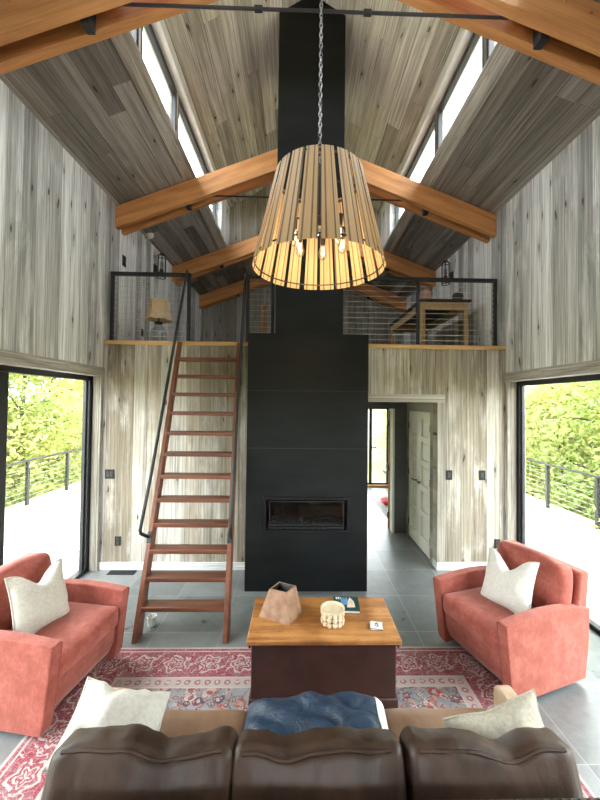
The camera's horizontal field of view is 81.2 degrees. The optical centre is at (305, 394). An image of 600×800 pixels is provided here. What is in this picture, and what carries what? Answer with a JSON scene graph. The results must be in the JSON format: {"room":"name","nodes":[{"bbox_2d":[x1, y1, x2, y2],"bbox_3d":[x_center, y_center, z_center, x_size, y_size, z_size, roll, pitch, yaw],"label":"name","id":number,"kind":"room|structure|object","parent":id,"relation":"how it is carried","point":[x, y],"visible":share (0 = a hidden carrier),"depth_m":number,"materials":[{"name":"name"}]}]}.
{"room":"living room","nodes":[
{"label":"living room","id":0,"kind":"room"},
{"bbox_2d":[3,481,80,578],"bbox_3d":[-4.454,2.333,3.354,3.295,0.120,17.000,1,-1,-1],"label":"deck","id":1,"kind":"structure","parent":0,"point":[50,523],"depth_m":6.14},
{"bbox_2d":[5,448,81,508],"bbox_3d":[-5.864,1.821,5.514,0.070,0.965,11.580,1,-1,-1],"label":"deck railing","id":2,"kind":"object","parent":1,"relation":"on","point":[27,464],"visible":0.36,"depth_m":7.55,"materials":[{"name":"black metal"}]},
{"bbox_2d":[0,79,201,565],"bbox_3d":[-2.668,-0.217,2.947,0.220,4.800,12.000,1,-1,-1],"label":"wall","id":3,"kind":"structure","parent":0,"point":[61,244],"depth_m":3.69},
{"bbox_2d":[0,365,92,578],"bbox_3d":[-2.707,0.942,2.176,0.085,2.450,4.510,1,-1,-1],"label":"window","id":4,"kind":"structure","parent":3,"relation":"in","point":[5,370],"depth_m":4.31,"materials":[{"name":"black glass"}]},
{"bbox_2d":[0,349,104,376],"bbox_3d":[-2.530,-0.338,2.217,0.020,0.115,4.530,1,-1,-1],"label":"trim","id":5,"kind":"structure","parent":3,"relation":"attached to","point":[6,356],"depth_m":3.44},
{"bbox_2d":[89,376,101,570],"bbox_3d":[-2.654,0.990,4.423,0.100,2.450,0.018,1,-1,-1],"label":"trim","id":6,"kind":"structure","parent":3,"relation":"attached to","point":[97,380],"depth_m":4.42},
{"bbox_2d":[153,253,166,279],"bbox_3d":[-2.505,-2.227,6.045,0.195,0.428,0.150,1,-1,-1],"label":"wall sconce","id":7,"kind":"object","parent":3,"relation":"attached to","point":[155,268],"visible":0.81,"depth_m":6.03,"materials":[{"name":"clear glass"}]},
{"bbox_2d":[0,0,599,85],"bbox_3d":[0.093,-2.936,2.564,5.219,1.314,0.252,1,-1,-1],"label":"roof truss","id":8,"kind":"object","parent":3,"relation":"attached to","point":[564,35],"visible":1,"depth_m":2.56,"materials":[{"name":"orange wood"}]},
{"bbox_2d":[115,149,495,242],"bbox_3d":[0.041,-2.886,4.918,5.219,1.314,0.252,1,-1,-1],"label":"roof truss","id":9,"kind":"object","parent":3,"relation":"attached to","point":[143,212],"visible":0.7,"depth_m":4.83,"materials":[{"name":"orange wood"}]},
{"bbox_2d":[0,38,235,294],"bbox_3d":[-2.257,-2.828,3.011,1.283,0.720,12.600,1,-1,-1],"label":"ceiling","id":10,"kind":"structure","parent":0,"point":[87,99],"depth_m":3.68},
{"bbox_2d":[145,233,153,238],"bbox_3d":[-2.523,-2.566,5.660,0.133,0.084,0.133,0,-1,33],"label":"smoke detector","id":11,"kind":"object","parent":10,"relation":"attached to","point":[148,235],"visible":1,"depth_m":5.63,"materials":[{"name":"white paint"}]},
{"bbox_2d":[211,200,229,246],"bbox_3d":[-1.539,-3.396,2.089,0.200,0.755,10.100,1,-1,-1],"label":"wall","id":12,"kind":"structure","parent":0,"point":[222,214],"depth_m":6.57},
{"bbox_2d":[131,28,138,46],"bbox_3d":[-1.599,-3.392,2.766,0.110,0.735,1.000,1,-1,-1],"label":"clerestory window","id":13,"kind":"structure","parent":12,"relation":"in","point":[135,33],"depth_m":3.23,"materials":[{"name":"clear glass"}]},
{"bbox_2d":[138,24,176,130],"bbox_3d":[-1.621,-3.371,3.775,0.110,0.735,1.020,1,-1,-1],"label":"clerestory window","id":14,"kind":"structure","parent":12,"relation":"in","point":[149,30],"depth_m":3.88,"materials":[{"name":"clear glass"}]},
{"bbox_2d":[111,31,225,248],"bbox_3d":[-1.515,-3.015,1.931,0.150,0.088,10.400,1,-1,-1],"label":"trim","id":15,"kind":"structure","parent":12,"relation":"attached to","point":[125,44],"depth_m":3.64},
{"bbox_2d":[143,20,229,214],"bbox_3d":[-1.533,-3.858,2.099,0.200,0.170,10.100,1,-1,-1],"label":"trim","id":16,"kind":"structure","parent":12,"relation":"attached to","point":[161,32],"depth_m":4.29,"materials":[{"name":"beige wood"}]},
{"bbox_2d":[168,91,215,219],"bbox_3d":[-1.655,-3.338,5.324,0.110,0.735,2.080,1,-1,-1],"label":"clerestory window","id":17,"kind":"structure","parent":12,"relation":"in","point":[180,109],"depth_m":4.78,"materials":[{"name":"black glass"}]},
{"bbox_2d":[0,487,599,797],"bbox_3d":[0.034,2.272,2.829,5.695,0.120,12.350,1,-1,-1],"label":"floor","id":18,"kind":"structure","parent":0,"point":[399,572],"depth_m":3.48,"materials":[{"name":"tile"}]},
{"bbox_2d":[106,570,136,574],"bbox_3d":[-2.287,2.216,4.365,0.330,0.006,0.110,1,-1,-1],"label":"floor vent","id":19,"kind":"object","parent":18,"relation":"in","point":[112,572],"visible":1,"depth_m":4.36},
{"bbox_2d":[109,571,134,573],"bbox_3d":[-2.287,2.216,4.365,0.306,0.005,0.086,1,-1,-1],"label":"grille","id":20,"kind":"object","parent":19,"relation":"attached to","point":[110,572],"depth_m":4.36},
{"bbox_2d":[146,613,156,626],"bbox_3d":[-1.474,2.162,3.353,0.092,0.088,0.092,1,-1,-1],"label":"paper cup","id":21,"kind":"object","parent":18,"relation":"on","point":[151,618],"visible":1,"depth_m":3.33,"materials":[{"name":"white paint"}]},
{"bbox_2d":[131,270,246,643],"bbox_3d":[-1.153,0.301,3.818,0.929,3.836,1.365,1,-1,-1],"label":"ladder","id":22,"kind":"object","parent":18,"relation":"on","point":[144,605],"visible":1,"depth_m":3.59,"materials":[{"name":"brown wood"}]},
{"bbox_2d":[0,646,596,799],"bbox_3d":[-0.092,2.185,1.883,3.370,0.008,2.360,1,-1,-1],"label":"area rug","id":23,"kind":"object","parent":18,"relation":"on","point":[435,677],"visible":0.09,"depth_m":2.66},
{"bbox_2d":[0,552,129,736],"bbox_3d":[-1.979,1.730,2.619,0.913,0.890,0.764,0,-1,8],"label":"armchair","id":24,"kind":"object","parent":23,"relation":"on","point":[38,670],"visible":0.74,"depth_m":2.43,"materials":[{"name":"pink fabric"}]},
{"bbox_2d":[0,552,51,629],"bbox_3d":[-2.228,1.517,2.655,0.248,0.468,0.661,0,-1,8],"label":"cushion","id":25,"kind":"object","parent":24,"relation":"on","point":[32,567],"depth_m":2.67,"materials":[{"name":"pink fabric"}]},
{"bbox_2d":[4,558,69,633],"bbox_3d":[-1.967,1.506,2.595,0.206,0.464,0.486,0,-1,14],"label":"throw pillow","id":26,"kind":"object","parent":24,"relation":"on","point":[34,606],"visible":0.89,"depth_m":2.51,"materials":[{"name":"beige fabric"}]},
{"bbox_2d":[8,602,117,677],"bbox_3d":[-1.889,1.781,2.605,0.708,0.184,0.624,0,-1,8],"label":"seat cushion","id":27,"kind":"object","parent":24,"relation":"on","point":[86,624],"depth_m":2.56,"materials":[{"name":"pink fabric"}]},
{"bbox_2d":[41,685,599,799],"bbox_3d":[0.046,1.772,1.538,2.180,0.806,0.848,1,-1,-1],"label":"leather sofa","id":28,"kind":"object","parent":23,"relation":"on","point":[194,754],"visible":0.97,"depth_m":1.35,"materials":[{"name":"brown leather"}]},
{"bbox_2d":[41,677,170,772],"bbox_3d":[-0.891,1.556,1.649,0.411,0.236,0.449,1,-1,-11],"label":"throw pillow","id":29,"kind":"object","parent":28,"relation":"on","point":[99,704],"visible":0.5,"depth_m":1.67,"materials":[{"name":"fabric"}]},
{"bbox_2d":[41,723,237,799],"bbox_3d":[-0.634,1.569,1.358,0.733,0.424,0.283,1,-1,-1],"label":"cushion","id":30,"kind":"object","parent":28,"relation":"on","point":[138,761],"depth_m":1.33,"materials":[{"name":"brown leather"}]},
{"bbox_2d":[159,710,246,737],"bbox_3d":[-0.622,1.796,1.583,0.687,0.196,0.727,1,-1,-1],"label":"seat cushion","id":31,"kind":"object","parent":28,"relation":"on","point":[175,723],"depth_m":1.84,"materials":[{"name":"brown leather"}]},
{"bbox_2d":[243,691,388,734],"bbox_3d":[0.053,1.630,1.742,0.760,0.160,0.380,1,-1,-1],"label":"blanket","id":32,"kind":"object","parent":28,"relation":"on","point":[306,710],"visible":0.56,"depth_m":1.75,"materials":[{"name":"blue fabric"}]},
{"bbox_2d":[231,726,406,799],"bbox_3d":[0.044,1.585,1.370,0.701,0.416,0.278,1,-1,-1],"label":"cushion","id":33,"kind":"object","parent":28,"relation":"on","point":[336,762],"depth_m":1.35,"materials":[{"name":"brown leather"}]},
{"bbox_2d":[384,708,486,739],"bbox_3d":[0.711,1.810,1.612,0.690,0.196,0.724,1,-1,-1],"label":"seat cushion","id":34,"kind":"object","parent":28,"relation":"on","point":[397,718],"depth_m":1.88,"materials":[{"name":"brown leather"}]},
{"bbox_2d":[399,725,583,799],"bbox_3d":[0.734,1.598,1.386,0.704,0.426,0.276,1,-1,-1],"label":"cushion","id":35,"kind":"object","parent":28,"relation":"on","point":[524,763],"depth_m":1.36,"materials":[{"name":"brown leather"}]},
{"bbox_2d":[442,689,543,738],"bbox_3d":[0.907,1.596,1.627,0.521,0.315,0.195,1,-1,-12],"label":"throw pillow","id":36,"kind":"object","parent":28,"relation":"on","point":[522,710],"visible":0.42,"depth_m":1.63,"materials":[{"name":"beige fabric"}]},
{"bbox_2d":[246,597,401,708],"bbox_3d":[0.123,1.955,2.690,1.080,0.491,0.545,1,-1,-1],"label":"coffee table","id":37,"kind":"object","parent":23,"relation":"on","point":[304,655],"visible":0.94,"depth_m":2.46,"materials":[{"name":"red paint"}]},
{"bbox_2d":[259,582,301,625],"bbox_3d":[-0.183,1.619,2.736,0.282,0.175,0.231,0,-1,25],"label":"clay vase","id":38,"kind":"object","parent":37,"relation":"on","point":[281,604],"visible":1,"depth_m":2.69,"materials":[{"name":"pink ceramic"}]},
{"bbox_2d":[320,601,344,628],"bbox_3d":[0.203,1.652,2.626,0.184,0.110,0.184,1,-1,-1],"label":"pot","id":39,"kind":"object","parent":37,"relation":"on","point":[332,612],"visible":1,"depth_m":2.58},
{"bbox_2d":[333,596,359,613],"bbox_3d":[0.331,1.702,2.838,0.204,0.026,0.200,1,-1,3],"label":"book","id":40,"kind":"object","parent":37,"relation":"on","point":[351,604],"visible":0.77,"depth_m":2.83,"materials":[{"name":"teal paper"}]},
{"bbox_2d":[341,597,347,604],"bbox_3d":[0.317,1.690,2.871,0.055,0.001,0.105,1,-1,3],"label":"picture","id":41,"kind":"object","parent":40,"relation":"on","point":[344,600],"depth_m":2.88},
{"bbox_2d":[347,597,354,606],"bbox_3d":[0.366,1.690,2.851,0.065,0.001,0.150,1,-1,3],"label":"picture","id":42,"kind":"object","parent":40,"relation":"on","point":[350,602],"depth_m":2.83},
{"bbox_3d":[0.522,1.708,2.581,0.090,0.007,0.082,1,-1,2],"label":"coaster","id":43,"kind":"object","parent":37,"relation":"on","visible":0},
{"bbox_2d":[370,621,382,629],"bbox_3d":[0.522,1.698,2.581,0.090,0.010,0.082,0,-1,11],"label":"coaster","id":44,"kind":"object","parent":43,"relation":"on","point":[373,624],"visible":1,"depth_m":2.57,"materials":[{"name":"white paper"}]},
{"bbox_2d":[433,540,589,696],"bbox_3d":[1.704,1.778,2.947,0.913,0.890,0.764,1,-1,-19],"label":"armchair","id":45,"kind":"object","parent":23,"relation":"on","point":[543,648],"visible":0.77,"depth_m":2.70,"materials":[{"name":"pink fabric"}]},
{"bbox_2d":[443,587,535,653],"bbox_3d":[1.617,1.827,2.916,0.708,0.184,0.624,1,-1,-19],"label":"seat cushion","id":46,"kind":"object","parent":45,"relation":"on","point":[476,614],"depth_m":2.83,"materials":[{"name":"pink fabric"}]},
{"bbox_2d":[480,547,539,613],"bbox_3d":[1.686,1.560,2.925,0.217,0.446,0.481,1,-1,-25],"label":"throw pillow","id":47,"kind":"object","parent":45,"relation":"on","point":[512,590],"visible":0.91,"depth_m":2.84,"materials":[{"name":"fabric"}]},
{"bbox_2d":[496,540,572,607],"bbox_3d":[1.945,1.572,3.039,0.248,0.468,0.661,1,-1,-19],"label":"cushion","id":48,"kind":"object","parent":45,"relation":"on","point":[553,585],"depth_m":2.83,"materials":[{"name":"pink fabric"}]},
{"bbox_2d":[244,0,368,591],"bbox_3d":[0.034,-1.282,4.490,1.394,7.056,0.880,1,-1,-1],"label":"fireplace","id":49,"kind":"object","parent":18,"relation":"on","point":[307,448],"visible":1,"depth_m":4.03,"materials":[{"name":"metal"}]},
{"bbox_2d":[368,491,387,515],"bbox_3d":[1.932,2.331,7.597,0.850,0.006,1.800,1,-1,-1],"label":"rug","id":50,"kind":"object","parent":18,"relation":"on","point":[376,496],"visible":0.29,"depth_m":7.94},
{"bbox_2d":[381,497,387,505],"bbox_3d":[1.812,2.271,7.445,0.359,0.122,0.360,1,-1,-1],"label":"floor cushion","id":51,"kind":"object","parent":50,"relation":"on","point":[384,500],"visible":0.34,"depth_m":7.37,"materials":[{"name":"red fabric"}]},
{"bbox_2d":[99,344,504,561],"bbox_3d":[0.004,0.815,4.601,5.219,2.868,0.140,1,-1,-1],"label":"wall","id":52,"kind":"structure","parent":0,"point":[472,383],"depth_m":4.52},
{"bbox_2d":[105,469,114,478],"bbox_3d":[-2.500,1.012,4.466,0.120,0.118,0.011,1,-1,-1],"label":"wall switch","id":53,"kind":"object","parent":52,"relation":"attached to","point":[109,473],"visible":1,"depth_m":4.46,"materials":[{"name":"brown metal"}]},
{"bbox_2d":[114,536,120,545],"bbox_3d":[-2.390,1.861,4.451,0.075,0.118,0.010,1,-1,-1],"label":"wall outlet","id":54,"kind":"object","parent":52,"relation":"attached to","point":[117,538],"visible":1,"depth_m":4.45,"materials":[{"name":"black plastic"}]},
{"bbox_2d":[98,562,244,569],"bbox_3d":[-1.671,2.180,4.455,1.895,0.095,0.020,1,-1,-1],"label":"baseboard","id":55,"kind":"structure","parent":52,"relation":"attached to","point":[102,565],"depth_m":4.45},
{"bbox_2d":[103,340,505,349],"bbox_3d":[0.021,-0.645,4.597,5.219,0.050,0.130,1,-1,-1],"label":"trim","id":56,"kind":"structure","parent":52,"relation":"attached to","point":[124,342],"depth_m":4.55,"materials":[{"name":"brown wood"}]},
{"bbox_2d":[109,271,191,340],"bbox_3d":[-2.022,-1.146,4.573,1.030,0.905,0.050,1,-1,-1],"label":"loft railing","id":57,"kind":"object","parent":56,"relation":"on","point":[113,273],"visible":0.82,"depth_m":4.56,"materials":[{"name":"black metal"}]},
{"bbox_2d":[246,274,274,341],"bbox_3d":[-0.595,-1.129,4.604,0.365,0.905,0.050,1,-1,-1],"label":"loft railing","id":58,"kind":"object","parent":56,"relation":"on","point":[249,276],"visible":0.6,"depth_m":4.59,"materials":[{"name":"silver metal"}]},
{"bbox_2d":[343,276,497,345],"bbox_3d":[1.504,-1.105,4.650,2.095,0.905,0.050,1,-1,-1],"label":"loft railing","id":59,"kind":"object","parent":56,"relation":"on","point":[417,280],"visible":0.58,"depth_m":4.64,"materials":[{"name":"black metal"}]},
{"bbox_2d":[368,394,444,402],"bbox_3d":[1.088,0.043,4.564,1.476,0.100,0.014,1,-1,-1],"label":"trim","id":60,"kind":"structure","parent":52,"relation":"attached to","point":[371,397],"depth_m":4.56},
{"bbox_2d":[437,402,444,561],"bbox_3d":[1.764,1.134,4.556,0.100,2.067,0.014,1,-1,-1],"label":"trim","id":61,"kind":"structure","parent":52,"relation":"attached to","point":[440,406],"depth_m":4.55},
{"bbox_2d":[446,470,451,479],"bbox_3d":[1.873,1.047,4.562,0.085,0.125,0.011,1,-1,-1],"label":"wall switch","id":62,"kind":"object","parent":52,"relation":"attached to","point":[448,472],"visible":1,"depth_m":4.56,"materials":[{"name":"black plastic"}]},
{"bbox_2d":[433,558,486,569],"bbox_3d":[2.147,2.223,4.603,0.903,0.100,0.152,1,-1,-1],"label":"baseboard","id":63,"kind":"structure","parent":52,"relation":"attached to","point":[438,565],"depth_m":4.52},
{"bbox_2d":[479,470,484,479],"bbox_3d":[2.308,1.052,4.571,0.085,0.125,0.011,1,-1,-1],"label":"wall switch","id":64,"kind":"object","parent":52,"relation":"attached to","point":[481,472],"visible":1,"depth_m":4.57,"materials":[{"name":"black plastic"}]},
{"bbox_2d":[143,0,460,210],"bbox_3d":[0.119,-4.399,2.147,3.514,1.249,10.700,1,-1,-1],"label":"ceiling","id":65,"kind":"structure","parent":0,"point":[228,60],"depth_m":4.56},
{"bbox_2d":[252,0,385,289],"bbox_3d":[0.109,-2.831,2.363,0.874,3.994,0.874,1,-1,-1],"label":"pendant lamp","id":66,"kind":"object","parent":65,"relation":"hanging from","point":[287,218],"visible":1,"depth_m":2.09,"materials":[{"name":"brown wood"}]},
{"bbox_2d":[319,235,326,259],"bbox_3d":[0.123,-1.048,2.492,0.060,0.185,0.060,1,-1,-1],"label":"bulb","id":67,"kind":"object","parent":66,"relation":"attached to","point":[322,240],"depth_m":2.49,"materials":[{"name":"beige"}]},
{"bbox_2d":[336,213,343,242],"bbox_3d":[0.217,-1.053,2.213,0.060,0.185,0.060,1,-1,-1],"label":"socket","id":68,"kind":"object","parent":66,"relation":"attached to","point":[340,214],"depth_m":2.20,"materials":[{"name":"beige"}]},
{"bbox_2d":[338,226,346,253],"bbox_3d":[0.251,-1.049,2.379,0.060,0.185,0.060,1,-1,-1],"label":"bulb","id":69,"kind":"object","parent":66,"relation":"attached to","point":[342,237],"depth_m":2.37,"materials":[{"name":"beige"}]},
{"bbox_2d":[201,284,402,343],"bbox_3d":[-0.063,-1.906,9.118,5.219,3.300,0.150,1,-1,-1],"label":"wall","id":70,"kind":"structure","parent":0,"point":[221,322],"depth_m":9.03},
{"bbox_2d":[199,268,406,312],"bbox_3d":[-0.048,-2.802,8.916,5.219,1.314,0.252,1,-1,-1],"label":"roof truss","id":71,"kind":"object","parent":70,"relation":"attached to","point":[231,291],"visible":0.57,"depth_m":8.83,"materials":[{"name":"orange wood"}]},
{"bbox_2d":[228,253,377,284],"bbox_3d":[-0.029,-3.261,8.302,3.394,0.862,2.140,1,-1,-1],"label":"ceiling","id":72,"kind":"structure","parent":0,"point":[238,270],"depth_m":8.25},
{"bbox_2d":[229,184,380,245],"bbox_3d":[0.001,-3.808,7.234,3.194,1.895,0.100,1,-1,-1],"label":"wall","id":73,"kind":"structure","parent":0,"point":[246,217],"depth_m":7.15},
{"bbox_2d":[172,235,435,289],"bbox_3d":[-0.006,-2.841,7.037,5.219,1.314,0.252,1,-1,-1],"label":"roof truss","id":74,"kind":"object","parent":73,"relation":"attached to","point":[244,250],"visible":0.6,"depth_m":6.93,"materials":[{"name":"orange wood"}]},
{"bbox_2d":[368,402,406,532],"bbox_3d":[0.924,0.927,5.889,1.526,2.720,0.130,1,-1,-1],"label":"wall","id":75,"kind":"structure","parent":0,"point":[400,408],"depth_m":5.83,"materials":[{"name":"grey paint"}]},
{"bbox_2d":[386,410,389,527],"bbox_3d":[1.503,1.284,6.371,0.086,2.016,0.830,0,-1,14],"label":"door","id":76,"kind":"structure","parent":75,"relation":"in","point":[388,463],"depth_m":5.99,"materials":[{"name":"beige paint"}]},
{"bbox_2d":[389,409,394,532],"bbox_3d":[1.459,1.263,5.893,0.035,2.060,0.170,1,-1,-1],"label":"trim","id":77,"kind":"structure","parent":75,"relation":"attached to","point":[392,411],"depth_m":5.83,"materials":[{"name":"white wood"}]},
{"bbox_2d":[380,203,400,249],"bbox_3d":[1.754,-3.357,2.161,0.200,0.755,10.100,1,-1,-1],"label":"wall","id":78,"kind":"structure","parent":0,"point":[387,225],"depth_m":6.64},
{"bbox_2d":[395,109,444,225],"bbox_3d":[1.726,-3.297,5.473,0.110,0.735,1.930,1,-1,-1],"label":"clerestory window","id":79,"kind":"structure","parent":78,"relation":"in","point":[432,127],"depth_m":4.96,"materials":[{"name":"black metal"}]},
{"bbox_2d":[381,28,481,216],"bbox_3d":[1.760,-3.820,2.171,0.200,0.170,10.100,1,-1,-1],"label":"trim","id":80,"kind":"structure","parent":78,"relation":"attached to","point":[463,37],"depth_m":4.34,"materials":[{"name":"brown wood"}]},
{"bbox_2d":[383,43,515,252],"bbox_3d":[1.728,-2.977,2.002,0.150,0.088,10.400,1,-1,-1],"label":"trim","id":81,"kind":"structure","parent":78,"relation":"attached to","point":[501,55],"depth_m":3.71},
{"bbox_2d":[437,33,496,149],"bbox_3d":[1.761,-3.330,3.919,0.110,0.735,1.180,1,-1,-1],"label":"clerestory window","id":82,"kind":"structure","parent":78,"relation":"in","point":[475,37],"depth_m":3.99,"materials":[{"name":"black metal"}]},
{"bbox_2d":[486,38,494,61],"bbox_3d":[1.785,-3.353,2.835,0.110,0.735,0.990,1,-1,-1],"label":"clerestory window","id":83,"kind":"structure","parent":78,"relation":"in","point":[490,44],"depth_m":3.29,"materials":[{"name":"clear glass"}]},
{"bbox_2d":[406,402,432,564],"bbox_3d":[1.761,0.924,5.340,0.124,2.720,1.264,1,-1,-1],"label":"wall","id":84,"kind":"structure","parent":0,"point":[411,406],"depth_m":4.85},
{"bbox_2d":[408,411,418,545],"bbox_3d":[1.696,1.269,5.514,0.109,2.013,0.467,1,-1,-1],"label":"door","id":85,"kind":"structure","parent":84,"relation":"in","point":[413,424],"depth_m":5.53,"materials":[{"name":"beige paint"}]},
{"bbox_2d":[417,412,429,558],"bbox_3d":[1.707,1.259,5.037,0.109,2.013,0.464,1,-1,-1],"label":"door","id":86,"kind":"structure","parent":84,"relation":"in","point":[424,417],"depth_m":5.07,"materials":[{"name":"beige paint"}]},
{"bbox_2d":[371,0,599,298],"bbox_3d":[2.418,-2.773,3.114,1.283,0.720,12.600,1,-1,-1],"label":"ceiling","id":87,"kind":"structure","parent":0,"point":[535,109],"depth_m":3.79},
{"bbox_2d":[383,469,599,624],"bbox_3d":[4.270,2.434,3.545,2.850,0.120,17.000,1,-1,-1],"label":"deck","id":88,"kind":"structure","parent":0,"point":[569,538],"depth_m":5.86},
{"bbox_2d":[526,458,599,528],"bbox_3d":[5.353,1.951,5.760,0.070,0.965,11.580,1,-1,-1],"label":"deck railing","id":89,"kind":"object","parent":88,"relation":"on","point":[547,465],"visible":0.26,"depth_m":6.97,"materials":[{"name":"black metal"}]},
{"bbox_2d":[403,115,599,544],"bbox_3d":[2.785,-0.153,3.066,0.250,4.800,12.000,1,-1,-1],"label":"wall","id":90,"kind":"structure","parent":0,"point":[543,255],"depth_m":3.94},
{"bbox_2d":[441,260,452,285],"bbox_3d":[2.516,-2.177,6.235,0.195,0.428,0.150,1,-1,-1],"label":"wall sconce","id":91,"kind":"object","parent":90,"relation":"attached to","point":[450,275],"visible":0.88,"depth_m":6.23,"materials":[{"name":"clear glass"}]},
{"bbox_2d":[507,381,516,540],"bbox_3d":[2.673,1.052,4.540,0.120,2.450,0.018,1,-1,-1],"label":"trim","id":92,"kind":"structure","parent":90,"relation":"attached to","point":[511,386],"depth_m":4.53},
{"bbox_2d":[504,359,599,381],"bbox_3d":[2.667,-0.278,2.331,0.020,0.115,4.530,1,-1,-1],"label":"trim","id":93,"kind":"structure","parent":90,"relation":"attached to","point":[593,366],"depth_m":3.66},
{"bbox_2d":[516,374,599,634],"bbox_3d":[2.824,1.006,2.297,0.070,2.450,4.510,1,-1,-1],"label":"window","id":94,"kind":"structure","parent":90,"relation":"in","point":[520,385],"depth_m":4.47,"materials":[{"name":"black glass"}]},
{"bbox_3d":[-0.096,1.043,9.055,5.219,2.600,0.150,1,-1,-1],"label":"wall","id":95,"kind":"structure","parent":0,"visible":0},
{"bbox_2d":[368,408,388,484],"bbox_3d":[0.468,1.304,9.017,3.360,1.990,0.140,1,-1,-1],"label":"window","id":96,"kind":"structure","parent":95,"relation":"in","point":[370,482],"depth_m":9.04,"materials":[{"name":"clear glass"}]},
{"bbox_3d":[-0.028,-0.518,6.797,5.219,0.185,4.434,1,-1,-1],"label":"floor","id":97,"kind":"structure","parent":0,"visible":0},
{"bbox_2d":[144,298,172,340],"bbox_3d":[-2.088,-1.022,4.978,0.378,0.700,0.376,1,-1,-1],"label":"table lamp","id":98,"kind":"object","parent":97,"relation":"on","point":[152,308],"visible":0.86,"depth_m":4.89,"materials":[{"name":"beige fabric"}]},
{"bbox_2d":[261,304,266,331],"bbox_3d":[-0.623,-1.001,5.210,0.090,0.700,0.090,1,-1,-1],"label":"turned post","id":99,"kind":"object","parent":97,"relation":"on","point":[263,314],"visible":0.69,"depth_m":5.19,"materials":[{"name":"brown wood"}]},
{"bbox_2d":[389,298,471,344],"bbox_3d":[2.031,-0.995,5.984,0.760,0.780,1.750,1,-1,-1],"label":"table","id":100,"kind":"object","parent":97,"relation":"on","point":[431,305],"visible":0.73,"depth_m":5.51,"materials":[{"name":"brown wood"}]},
{"bbox_2d":[420,288,432,298],"bbox_3d":[1.808,-1.494,5.234,0.176,0.182,0.176,1,-1,-1],"label":"clay pot","id":101,"kind":"object","parent":100,"relation":"on","point":[426,292],"visible":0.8,"depth_m":5.16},
{"bbox_2d":[452,293,463,298],"bbox_3d":[2.283,-1.463,5.244,0.164,0.130,0.164,1,-1,-1],"label":"stone bowl","id":102,"kind":"object","parent":100,"relation":"on","point":[455,295],"visible":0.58,"depth_m":5.18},
{"label":"outside","id":103,"kind":"structure","parent":0,"visible":0},
{"bbox_2d":[7,400,599,516],"bbox_3d":[-0.132,2.009,4.957,90.000,4.302,90.000,1,-1,-1],"label":"forest","id":104,"kind":"object","parent":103,"point":[379,464],"visible":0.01,"depth_m":21.04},
{"bbox_2d":[6,392,78,504],"bbox_3d":[-10.248,1.109,10.132,6.307,7.075,6.328,0,-2,42],"label":"leafy tree","id":105,"kind":"object","parent":104,"relation":"on","point":[13,392],"visible":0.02,"depth_m":9.85,"materials":[{"name":"green plant"}]},
{"bbox_2d":[5,373,81,506],"bbox_3d":[-8.222,1.390,8.466,6.346,7.119,6.367,2,-2,-41],"label":"leafy tree","id":106,"kind":"object","parent":104,"relation":"on","point":[12,454],"visible":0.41,"depth_m":9.12,"materials":[{"name":"green plant"}]},
{"bbox_2d":[5,373,82,507],"bbox_3d":[-7.525,1.014,9.017,5.957,7.052,5.272,0,-1,34],"label":"leafy tree","id":107,"kind":"object","parent":104,"relation":"on","point":[39,403],"visible":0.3,"depth_m":9.51,"materials":[{"name":"green plant"}]},
{"bbox_2d":[6,373,82,492],"bbox_3d":[-8.229,1.006,11.366,5.892,6.695,5.185,1,-1,-13],"label":"leafy tree","id":108,"kind":"object","parent":104,"relation":"on","point":[75,389],"visible":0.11,"depth_m":11.02,"materials":[{"name":"green plant"}]},
{"bbox_2d":[30,378,82,481],"bbox_3d":[-7.557,1.543,12.992,5.332,5.982,5.350,1,-1,-6],"label":"leafy tree","id":109,"kind":"object","parent":104,"relation":"on","point":[58,378],"visible":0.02,"depth_m":12.34,"materials":[{"name":"green plant"}]},
{"bbox_2d":[368,409,385,462],"bbox_3d":[5.786,1.161,18.883,5.848,6.560,5.867,0,-1,29],"label":"leafy tree","id":110,"kind":"object","parent":104,"relation":"on","point":[383,437],"visible":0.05,"depth_m":18.51,"materials":[{"name":"green plant"}]},
{"bbox_2d":[525,386,576,486],"bbox_3d":[7.368,1.146,13.960,5.763,7.710,6.513,1,-1,-22],"label":"leafy tree","id":111,"kind":"object","parent":104,"relation":"on","point":[532,386],"visible":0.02,"depth_m":12.11,"materials":[{"name":"green plant"}]},
{"bbox_2d":[525,381,599,520],"bbox_3d":[7.788,0.682,7.727,6.325,7.488,5.597,0,-2,37],"label":"leafy tree","id":112,"kind":"object","parent":104,"relation":"on","point":[576,391],"visible":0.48,"depth_m":8.54,"materials":[{"name":"green plant"}]},
{"bbox_2d":[525,382,599,519],"bbox_3d":[7.090,2.054,10.276,5.492,6.241,4.833,1,-1,-26],"label":"leafy tree","id":113,"kind":"object","parent":104,"relation":"on","point":[562,390],"visible":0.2,"depth_m":9.88,"materials":[{"name":"green plant"}]},
{"bbox_2d":[525,385,599,516],"bbox_3d":[7.006,1.871,11.034,5.193,5.826,5.210,1,-1,-24],"label":"leafy tree","id":114,"kind":"object","parent":104,"relation":"on","point":[536,399],"visible":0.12,"depth_m":9.92,"materials":[{"name":"green plant"}]},
{"bbox_2d":[533,383,599,513],"bbox_3d":[9.992,1.620,10.535,5.605,6.635,4.960,0,-1,19],"label":"leafy tree","id":115,"kind":"object","parent":104,"relation":"on","point":[574,383],"visible":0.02,"depth_m":10.92,"materials":[{"name":"green plant"}]},
{"bbox_2d":[557,430,599,520],"bbox_3d":[8.224,1.577,6.295,6.112,6.856,6.132,0,-1,13],"label":"leafy tree","id":116,"kind":"object","parent":104,"relation":"on","point":[595,456],"visible":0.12,"depth_m":8.02,"materials":[{"name":"green plant"}]},
{"bbox_2d":[562,414,599,534],"bbox_3d":[7.647,1.263,5.600,6.227,7.076,5.479,1,-1,-22],"label":"leafy tree","id":117,"kind":"object","parent":104,"relation":"on","point":[598,415],"visible":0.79,"depth_m":6.18,"materials":[{"name":"green plant"}]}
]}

